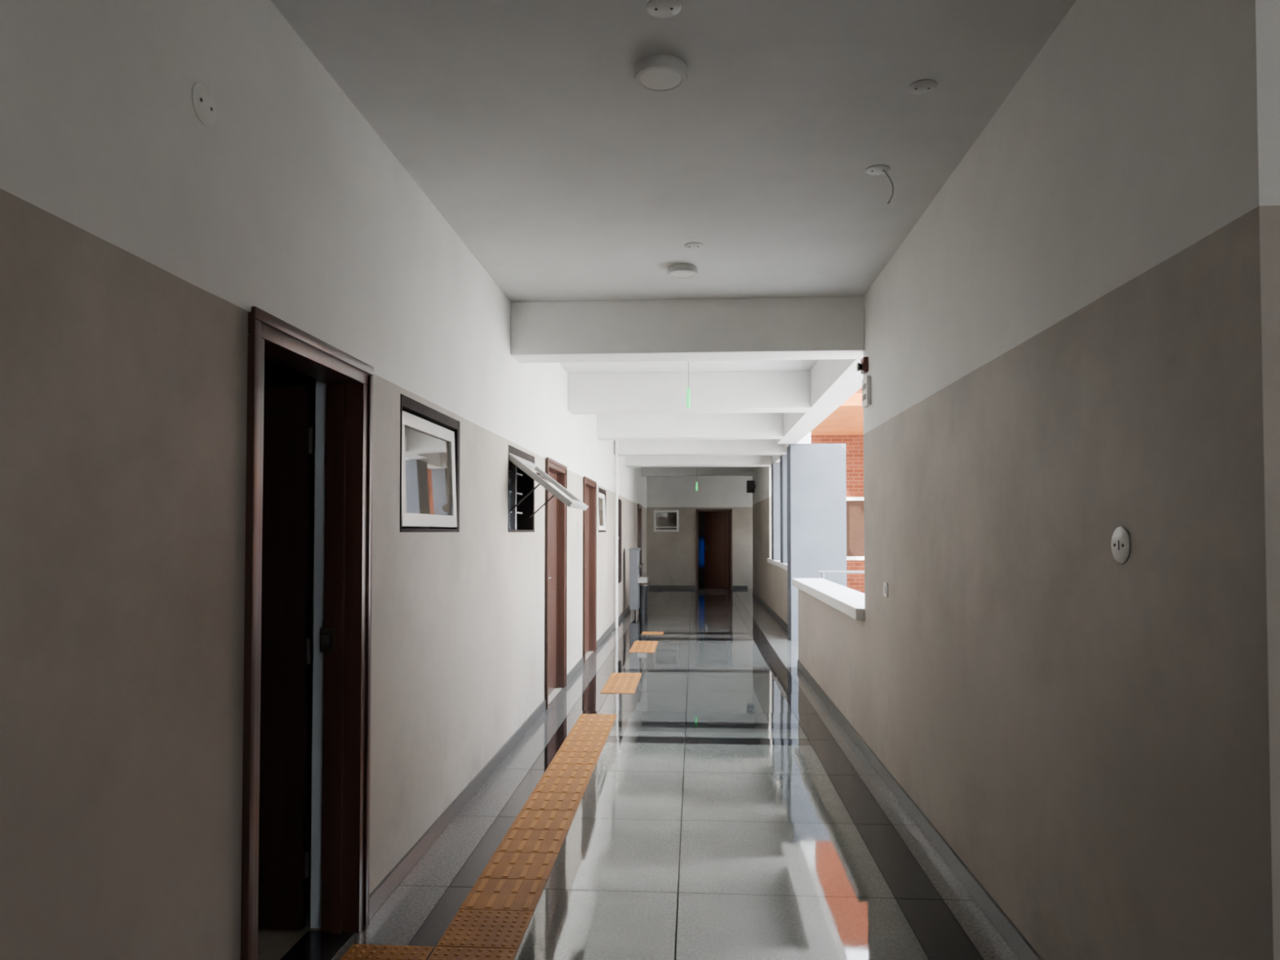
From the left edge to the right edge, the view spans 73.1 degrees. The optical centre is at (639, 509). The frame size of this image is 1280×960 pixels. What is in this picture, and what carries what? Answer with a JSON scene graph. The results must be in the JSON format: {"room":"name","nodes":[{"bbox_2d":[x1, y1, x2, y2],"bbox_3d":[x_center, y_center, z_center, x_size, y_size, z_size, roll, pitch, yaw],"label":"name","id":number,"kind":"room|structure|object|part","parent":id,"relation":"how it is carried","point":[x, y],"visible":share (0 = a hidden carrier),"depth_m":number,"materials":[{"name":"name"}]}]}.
{"room":"school corridor","nodes":[
{"label":"school corridor","id":0,"kind":"room"},
{"bbox_2d":[0,0,646,959],"bbox_3d":[-0.761,0.200,9.565,0.180,3.100,27.000,0,-2,4],"label":"wall","id":1,"kind":"structure","parent":0,"point":[140,237],"depth_m":2.17,"materials":[{"name":"paint"}]},
{"bbox_2d":[191,81,216,126],"bbox_3d":[-1.128,-1.052,2.244,0.010,0.106,0.106,0,-2,4],"label":"cover plate","id":2,"kind":"object","parent":1,"relation":"attached to","point":[203,102],"visible":1,"depth_m":2.23,"materials":[{"name":"white plastic"}]},
{"bbox_2d":[240,306,373,959],"bbox_3d":[-1.576,0.505,2.910,1.028,2.142,0.909,0,-2,4],"label":"door","id":3,"kind":"structure","parent":1,"relation":"in","point":[280,432],"depth_m":3.25,"materials":[{"name":"brown wood"}]},
{"bbox_3d":[-1.178,0.490,3.243,0.050,0.090,0.019,0,-2,4],"label":"strike plate","id":4,"kind":"part","parent":3,"relation":"part of","materials":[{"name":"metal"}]},
{"bbox_2d":[280,930,355,959],"bbox_3d":[-1.181,1.574,2.857,0.179,0.006,0.765,0,-2,4],"label":"door sill","id":5,"kind":"structure","parent":1,"relation":"attached to","point":[313,944],"depth_m":3.12,"materials":[{"name":"black stone"}]},
{"bbox_2d":[310,379,328,928],"bbox_3d":[-1.221,0.534,3.297,0.050,2.096,0.008,0,-2,4],"label":"door","id":6,"kind":"structure","parent":1,"relation":"attached to","point":[321,387],"depth_m":3.29,"materials":[{"name":"paint"}]},
{"bbox_2d":[400,393,460,532],"bbox_3d":[-1.079,-0.190,4.213,0.158,0.600,0.940,0,-2,4],"label":"window","id":7,"kind":"structure","parent":1,"relation":"in","point":[429,438],"depth_m":4.18,"materials":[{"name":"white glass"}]},
{"bbox_3d":[-1.031,-0.171,4.186,0.022,0.401,0.752,0,-2,4],"label":"pane","id":8,"kind":"part","parent":7,"relation":"part of","materials":[{"name":"clear glass"}]},
{"bbox_2d":[368,604,629,919],"bbox_3d":[-0.664,1.707,9.519,0.014,0.085,27.000,0,-2,4],"label":"baseboard","id":9,"kind":"structure","parent":1,"relation":"attached to","point":[394,877],"depth_m":4.46,"materials":[{"name":"stone"}]},
{"bbox_2d":[507,444,588,532],"bbox_3d":[-0.726,-0.133,6.379,0.591,0.600,0.970,0,-2,4],"label":"window","id":10,"kind":"structure","parent":1,"relation":"in","point":[522,472],"depth_m":6.47,"materials":[{"name":"white metal"}]},
{"bbox_3d":[-1.002,-0.117,6.377,0.010,0.532,0.908,0,-2,4],"label":"fixed pane","id":11,"kind":"part","parent":10,"relation":"part of","materials":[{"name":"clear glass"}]},
{"bbox_2d":[508,461,522,529],"bbox_3d":[-0.952,-0.118,6.374,0.040,0.530,0.908,0,-2,4],"label":"grille","id":12,"kind":"object","parent":10,"relation":"attached to","point":[515,489],"depth_m":6.47,"materials":[{"name":"metal"}]},
{"bbox_3d":[-0.944,-0.133,6.393,0.154,0.600,0.970,0,-2,4],"label":"frame","id":13,"kind":"part","parent":10,"relation":"part of","materials":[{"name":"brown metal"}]},
{"bbox_3d":[-0.668,-0.194,6.354,0.472,0.380,0.892,0,-2,4],"label":"sash","id":14,"kind":"part","parent":10,"relation":"part of","materials":[{"name":"white metal"}]},
{"bbox_3d":[-0.668,-0.194,6.354,0.368,0.290,0.782,0,-2,4],"label":"pane","id":15,"kind":"part","parent":10,"relation":"part of","materials":[{"name":"clear glass"}]},
{"bbox_2d":[544,457,567,709],"bbox_3d":[-0.826,0.636,7.894,0.158,2.142,1.104,0,-2,4],"label":"door","id":16,"kind":"structure","parent":1,"relation":"in","point":[556,511],"depth_m":8.23,"materials":[{"name":"brown wood"}]},
{"bbox_2d":[582,475,596,664],"bbox_3d":[-0.667,0.702,10.423,0.158,2.142,1.174,0,-2,4],"label":"door","id":17,"kind":"structure","parent":1,"relation":"in","point":[589,486],"depth_m":10.91,"materials":[{"name":"brown wood"}]},
{"bbox_2d":[598,487,606,532],"bbox_3d":[-0.592,0.013,11.950,0.158,0.600,0.970,0,-2,4],"label":"window","id":18,"kind":"structure","parent":1,"relation":"in","point":[602,492],"depth_m":12.05,"materials":[{"name":"white metal"}]},
{"bbox_3d":[-0.544,0.032,11.923,0.022,0.401,0.782,0,-2,4],"label":"pane","id":19,"kind":"part","parent":18,"relation":"part of","materials":[{"name":"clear glass"}]},
{"bbox_2d":[613,440,618,627],"bbox_3d":[-0.376,0.311,13.617,0.080,3.089,0.050,0,-2,4],"label":"pipe","id":20,"kind":"object","parent":1,"relation":"attached to","point":[615,473],"visible":0.97,"depth_m":13.60,"materials":[{"name":"paint"}]},
{"bbox_2d":[617,498,621,583],"bbox_3d":[-0.350,0.520,14.317,0.042,1.390,0.650,0,-2,4],"label":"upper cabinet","id":21,"kind":"object","parent":1,"relation":"attached to","point":[619,500],"visible":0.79,"depth_m":14.23,"materials":[{"name":"brown wood"}]},
{"bbox_2d":[637,503,641,584],"bbox_3d":[-0.069,0.951,19.926,0.158,2.142,1.224,0,-2,4],"label":"door","id":22,"kind":"structure","parent":1,"relation":"in","point":[639,506],"depth_m":20.45,"materials":[{"name":"brown wood"}]},
{"bbox_2d":[263,358,426,779],"bbox_3d":[-2.170,0.204,9.703,2.650,3.100,27.300,0,-2,4],"label":"wall","id":23,"kind":"structure","parent":0,"point":[276,375],"depth_m":5.28,"materials":[{"name":"paint"}]},
{"bbox_2d":[257,582,1019,959],"bbox_3d":[1.143,1.847,10.955,9.100,0.120,30.100,0,-2,4],"label":"floor","id":24,"kind":"structure","parent":0,"point":[724,811],"depth_m":4.30,"materials":[{"name":"tile"}]},
{"bbox_2d":[340,713,617,959],"bbox_3d":[-0.625,1.627,4.969,0.606,0.008,4.309,0,-2,4],"label":"tactile paving","id":25,"kind":"structure","parent":24,"relation":"on","point":[469,928],"depth_m":3.82,"materials":[{"name":"orange tile"}]},
{"bbox_2d":[600,672,641,693],"bbox_3d":[-0.177,1.722,8.606,0.320,0.007,1.150,0,-2,4],"label":"tile","id":26,"kind":"structure","parent":24,"relation":"on","point":[617,682],"depth_m":8.54,"materials":[{"name":"tile"}]},
{"bbox_2d":[628,547,648,617],"bbox_3d":[-0.022,1.302,15.553,0.320,1.209,0.520,0,-2,4],"label":"water cooler","id":27,"kind":"object","parent":24,"relation":"on","point":[635,580],"visible":1,"depth_m":15.32,"materials":[{"name":"metal"}]},
{"bbox_3d":[-0.091,0.713,15.573,0.180,0.030,0.520,0,-2,4],"label":"lid","id":28,"kind":"part","parent":27,"relation":"part of","materials":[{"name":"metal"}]},
{"bbox_2d":[638,577,648,582],"bbox_3d":[0.058,1.268,15.549,0.160,0.080,0.460,0,-2,4],"label":"drip tray","id":29,"kind":"object","parent":27,"relation":"on","point":[641,580],"depth_m":15.32,"materials":[{"name":"metal"}]},
{"bbox_2d":[628,640,657,652],"bbox_3d":[0.054,1.793,11.326,0.320,0.007,1.100,0,-2,4],"label":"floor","id":30,"kind":"structure","parent":24,"relation":"on","point":[637,646],"depth_m":11.27,"materials":[{"name":"tile"}]},
{"bbox_2d":[639,584,648,613],"bbox_3d":[0.043,1.659,16.091,0.264,0.524,0.264,0,-2,4],"label":"dustbin","id":31,"kind":"object","parent":24,"relation":"on","point":[643,588],"visible":0.64,"depth_m":15.99,"materials":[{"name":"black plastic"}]},
{"bbox_2d":[641,631,663,634],"bbox_3d":[0.188,1.832,12.820,0.320,0.007,0.300,0,-2,4],"label":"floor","id":32,"kind":"structure","parent":24,"relation":"on","point":[642,633],"depth_m":12.82,"materials":[{"name":"orange tile"}]},
{"bbox_2d":[271,0,1076,373],"bbox_3d":[1.145,-1.442,9.488,9.300,0.180,27.400,0,-2,4],"label":"ceiling","id":33,"kind":"structure","parent":0,"point":[528,126],"depth_m":3.40,"materials":[{"name":"paint"}]},
{"bbox_2d":[634,54,687,93],"bbox_3d":[0.072,-1.502,2.982,0.184,0.041,0.184,0,-2,4],"label":"ceiling light","id":34,"kind":"object","parent":33,"relation":"attached to","point":[658,73],"visible":1,"depth_m":2.95,"materials":[{"name":"white plastic"}]},
{"bbox_2d":[640,68,681,89],"bbox_3d":[0.072,-1.486,2.981,0.142,0.008,0.142,0,-2,4],"label":"diffuser","id":35,"kind":"object","parent":34,"relation":"attached to","point":[650,78],"depth_m":2.98,"materials":[{"name":"white plastic"}]},
{"bbox_2d":[646,0,681,17],"bbox_3d":[0.073,-1.527,2.631,0.106,0.010,0.106,0,-2,4],"label":"cover plate","id":36,"kind":"object","parent":33,"relation":"attached to","point":[657,8],"visible":1,"depth_m":2.63,"materials":[{"name":"white plastic"}]},
{"bbox_2d":[666,263,697,279],"bbox_3d":[0.257,-1.443,5.234,0.184,0.041,0.184,0,-2,4],"label":"ceiling light","id":37,"kind":"object","parent":33,"relation":"attached to","point":[681,271],"visible":1,"depth_m":5.19,"materials":[{"name":"white plastic"}]},
{"bbox_2d":[671,271,693,277],"bbox_3d":[0.257,-1.427,5.233,0.142,0.008,0.142,0,-2,4],"label":"diffuser","id":38,"kind":"object","parent":37,"relation":"attached to","point":[673,273],"depth_m":5.23,"materials":[{"name":"white plastic"}]},
{"bbox_2d":[511,296,864,363],"bbox_3d":[0.320,-1.256,6.077,2.420,0.370,0.300,0,-2,4],"label":"beam","id":39,"kind":"structure","parent":33,"relation":"attached to","point":[791,328],"depth_m":5.93,"materials":[{"name":"paint"}]},
{"bbox_2d":[686,360,690,408],"bbox_3d":[0.415,-1.136,7.421,0.036,0.540,0.036,0,-2,4],"label":"exit sign","id":40,"kind":"object","parent":33,"relation":"hanging from","point":[688,397],"visible":0.98,"depth_m":7.41,"materials":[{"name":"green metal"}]},
{"bbox_3d":[0.415,-0.944,7.416,0.036,0.155,0.036,0,-2,4],"label":"bulb","id":41,"kind":"part","parent":40,"relation":"part of","materials":[{"name":"green plastic"}]},
{"bbox_2d":[568,370,810,414],"bbox_3d":[0.491,-1.185,8.796,2.420,0.370,0.350,0,-2,4],"label":"beam","id":42,"kind":"structure","parent":33,"relation":"attached to","point":[773,391],"depth_m":8.63,"materials":[{"name":"paint"}]},
{"bbox_2d":[596,413,783,439],"bbox_3d":[0.653,-1.118,11.364,2.420,0.370,0.300,0,-2,4],"label":"beam","id":43,"kind":"structure","parent":33,"relation":"attached to","point":[698,426],"depth_m":11.22,"materials":[{"name":"paint"}]},
{"bbox_2d":[684,242,703,248],"bbox_3d":[0.301,-1.470,4.821,0.106,0.010,0.106,0,-2,4],"label":"cover plate","id":44,"kind":"object","parent":33,"relation":"attached to","point":[690,245],"visible":1,"depth_m":4.81,"materials":[{"name":"white plastic"}]},
{"bbox_2d":[695,466,697,490],"bbox_3d":[1.180,-0.759,17.987,0.036,0.740,0.036,0,-2,4],"label":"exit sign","id":45,"kind":"object","parent":33,"relation":"hanging from","point":[696,486],"visible":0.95,"depth_m":17.98,"materials":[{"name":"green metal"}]},
{"bbox_2d":[640,466,754,476],"bbox_3d":[1.378,-0.932,20.736,2.690,0.250,0.300,0,-2,4],"label":"beam","id":46,"kind":"structure","parent":33,"relation":"attached to","point":[645,471],"depth_m":20.59,"materials":[{"name":"paint"}]},
{"bbox_2d":[625,455,772,466],"bbox_3d":[1.086,-0.994,16.095,2.690,0.370,0.400,0,-2,4],"label":"beam","id":47,"kind":"structure","parent":33,"relation":"attached to","point":[653,460],"depth_m":15.90,"materials":[{"name":"paint"}]},
{"bbox_2d":[613,439,785,456],"bbox_3d":[0.938,-1.055,13.751,2.690,0.370,0.300,0,-2,4],"label":"beam","id":48,"kind":"structure","parent":33,"relation":"attached to","point":[719,446],"depth_m":13.61,"materials":[{"name":"paint"}]},
{"bbox_2d":[777,351,862,444],"bbox_3d":[1.849,-1.181,8.956,0.270,0.370,6.139,0,-2,4],"label":"beam","id":49,"kind":"structure","parent":33,"relation":"attached to","point":[833,381],"depth_m":8.02,"materials":[{"name":"paint"}]},
{"bbox_2d":[865,164,890,175],"bbox_3d":[1.049,-1.496,3.812,0.106,0.010,0.106,0,-2,4],"label":"cover plate","id":50,"kind":"object","parent":33,"relation":"attached to","point":[875,170],"visible":1,"depth_m":3.80,"materials":[{"name":"white plastic"}]},
{"bbox_2d":[884,170,893,204],"bbox_3d":[1.096,-1.418,3.802,0.040,0.153,0.016,0,-2,4],"label":"wire","id":51,"kind":"object","parent":50,"relation":"hanging from","point":[886,174],"visible":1,"depth_m":3.80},
{"bbox_2d":[907,79,937,94],"bbox_3d":[1.014,-1.514,3.103,0.100,0.010,0.100,0,-2,4],"label":"cover plate","id":52,"kind":"object","parent":33,"relation":"attached to","point":[924,86],"visible":1,"depth_m":3.09,"materials":[{"name":"white plastic"}]},
{"bbox_2d":[653,511,729,582],"bbox_3d":[1.648,0.544,24.589,3.600,3.200,2.900,0,-2,4],"label":"door frame","id":53,"kind":"structure","parent":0,"point":[700,513],"depth_m":25.93,"materials":[{"name":"paint"}]},
{"bbox_2d":[698,536,704,568],"bbox_3d":[1.890,1.278,25.870,0.241,0.960,0.025,0,-2,4],"label":"curtain","id":54,"kind":"object","parent":53,"relation":"hanging from","point":[701,539],"visible":0.66,"depth_m":25.86,"materials":[{"name":"blue fabric"}]},
{"bbox_2d":[646,475,752,589],"bbox_3d":[2.324,0.552,22.993,4.650,3.100,0.200,0,-2,4],"label":"wall","id":55,"kind":"structure","parent":0,"point":[671,557],"depth_m":22.95,"materials":[{"name":"paint"}]},
{"bbox_2d":[653,510,679,531],"bbox_3d":[0.702,0.303,23.026,0.670,0.580,0.070,0,-2,4],"label":"window","id":56,"kind":"structure","parent":55,"relation":"in","point":[664,520],"depth_m":23.01,"materials":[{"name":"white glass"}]},
{"bbox_3d":[0.702,0.303,23.026,0.590,0.500,0.010,0,-2,4],"label":"pane","id":57,"kind":"part","parent":56,"relation":"part of","materials":[{"name":"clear glass"}]},
{"bbox_2d":[648,585,747,589],"bbox_3d":[1.519,2.058,22.897,2.650,0.085,0.014,0,-2,4],"label":"baseboard","id":58,"kind":"structure","parent":55,"relation":"attached to","point":[650,586],"depth_m":22.92,"materials":[{"name":"stone"}]},
{"bbox_2d":[695,508,732,588],"bbox_3d":[1.981,1.047,23.185,0.960,2.120,0.606,0,-2,4],"label":"door","id":59,"kind":"structure","parent":55,"relation":"in","point":[717,525],"depth_m":23.11,"materials":[{"name":"brown wood"}]},
{"bbox_2d":[752,466,787,624],"bbox_3d":[2.579,0.389,16.777,0.200,3.100,8.580,0,-2,4],"label":"wall","id":60,"kind":"structure","parent":0,"point":[770,582],"depth_m":17.16,"materials":[{"name":"paint"}]},
{"bbox_2d":[746,480,755,493],"bbox_3d":[2.586,-0.534,20.098,0.200,0.280,0.200,0,-2,4],"label":"wall speaker","id":61,"kind":"object","parent":60,"relation":"attached to","point":[750,483],"visible":1,"depth_m":20.00,"materials":[{"name":"black plastic"}]},
{"bbox_2d":[752,590,787,631],"bbox_3d":[2.472,1.897,16.749,0.014,0.085,8.570,0,-2,4],"label":"baseboard","id":62,"kind":"structure","parent":60,"relation":"attached to","point":[771,611],"depth_m":15.74,"materials":[{"name":"stone"}]},
{"bbox_2d":[767,558,786,570],"bbox_3d":[2.431,0.908,14.417,0.300,0.080,3.860,0,-2,4],"label":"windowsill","id":63,"kind":"structure","parent":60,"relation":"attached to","point":[776,562],"depth_m":14.28,"materials":[{"name":"stone"}]},
{"bbox_2d":[771,462,780,559],"bbox_3d":[2.478,0.034,15.429,0.230,1.720,0.400,0,-2,4],"label":"column","id":64,"kind":"structure","parent":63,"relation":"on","point":[775,485],"depth_m":15.24,"materials":[{"name":"paint"}]},
{"bbox_2d":[779,454,786,563],"bbox_3d":[2.378,-0.008,13.833,0.230,1.720,0.400,0,-2,4],"label":"column","id":65,"kind":"structure","parent":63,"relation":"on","point":[783,459],"depth_m":13.65,"materials":[{"name":"paint"}]},
{"bbox_2d":[798,0,1279,959],"bbox_3d":[1.635,0.099,5.678,0.250,3.100,7.900,0,-2,4],"label":"wall","id":66,"kind":"structure","parent":0,"point":[1076,340],"depth_m":2.48,"materials":[{"name":"paint"}]},
{"bbox_2d":[791,577,864,619],"bbox_3d":[1.751,0.758,7.754,0.340,0.080,3.828,0,-2,4],"label":"cap","id":67,"kind":"object","parent":66,"relation":"on","point":[850,602],"visible":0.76,"depth_m":7.31,"materials":[{"name":"stone"}]},
{"bbox_2d":[856,356,868,373],"bbox_3d":[1.481,-0.960,5.755,0.063,0.100,0.100,0,-2,4],"label":"fire alarm","id":68,"kind":"object","parent":66,"relation":"attached to","point":[863,366],"visible":1,"depth_m":5.71,"materials":[{"name":"red plastic"}]},
{"bbox_2d":[862,375,871,408],"bbox_3d":[1.492,-0.776,5.700,0.035,0.190,0.160,0,-2,4],"label":"switch box","id":69,"kind":"object","parent":66,"relation":"attached to","point":[866,381],"visible":1,"depth_m":5.63,"materials":[{"name":"white plastic"}]},
{"bbox_2d":[883,582,888,597],"bbox_3d":[1.473,0.481,5.187,0.012,0.086,0.090,0,-2,4],"label":"wall switch","id":70,"kind":"object","parent":66,"relation":"attached to","point":[885,584],"visible":1,"depth_m":5.17,"materials":[{"name":"white plastic"}]},
{"bbox_2d":[797,659,1042,959],"bbox_3d":[1.503,1.606,5.647,0.014,0.085,7.900,0,-2,4],"label":"baseboard","id":71,"kind":"structure","parent":66,"relation":"attached to","point":[1023,949],"depth_m":3.96,"materials":[{"name":"stone"}]},
{"bbox_2d":[1111,526,1130,564],"bbox_3d":[1.294,0.096,2.332,0.010,0.100,0.100,0,-2,4],"label":"cover plate","id":72,"kind":"object","parent":66,"relation":"attached to","point":[1121,541],"visible":1,"depth_m":2.32,"materials":[{"name":"white plastic"}]},
{"label":"outside","id":73,"kind":"structure","parent":0,"visible":0},
{"bbox_3d":[16.069,2.132,16.473,50.000,0.200,85.000,0,-2,4],"label":"floor","id":74,"kind":"structure","parent":73,"visible":0},
{"bbox_2d":[786,443,846,640],"bbox_3d":[2.493,0.505,12.229,0.760,2.830,0.500,0,-2,4],"label":"column","id":75,"kind":"structure","parent":74,"relation":"on","point":[816,492],"depth_m":11.99,"materials":[{"name":"paint"}]},
{"bbox_2d":[768,431,811,467],"bbox_3d":[2.415,-1.043,14.208,0.200,0.370,4.399,0,-2,4],"label":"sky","id":76,"kind":"structure","parent":75,"relation":"on","point":[806,439],"depth_m":12.02,"materials":[{"name":"paint"}]},
{"bbox_2d":[810,386,864,593],"bbox_3d":[6.647,-1.539,15.709,6.700,7.100,4.500,0,-2,4],"label":"brick building","id":77,"kind":"structure","parent":74,"relation":"on","point":[845,424],"depth_m":17.77,"materials":[{"name":"brick"}]},
{"bbox_3d":[4.736,0.390,17.774,1.060,1.190,0.020,0,-2,4],"label":"pane","id":78,"kind":"part","parent":77,"relation":"part of","materials":[{"name":"glass"}]},
{"bbox_2d":[817,570,864,578],"bbox_3d":[3.117,1.272,9.694,2.200,1.163,0.028,0,-2,4],"label":"steel railing","id":79,"kind":"object","parent":74,"relation":"on","point":[822,572],"visible":0.12,"depth_m":9.75,"materials":[{"name":"white metal"}]},
{"bbox_3d":[3.117,0.704,9.708,2.200,0.027,0.028,0,-2,4],"label":"rail","id":80,"kind":"part","parent":79,"relation":"part of","materials":[{"name":"metal"}]}
]}

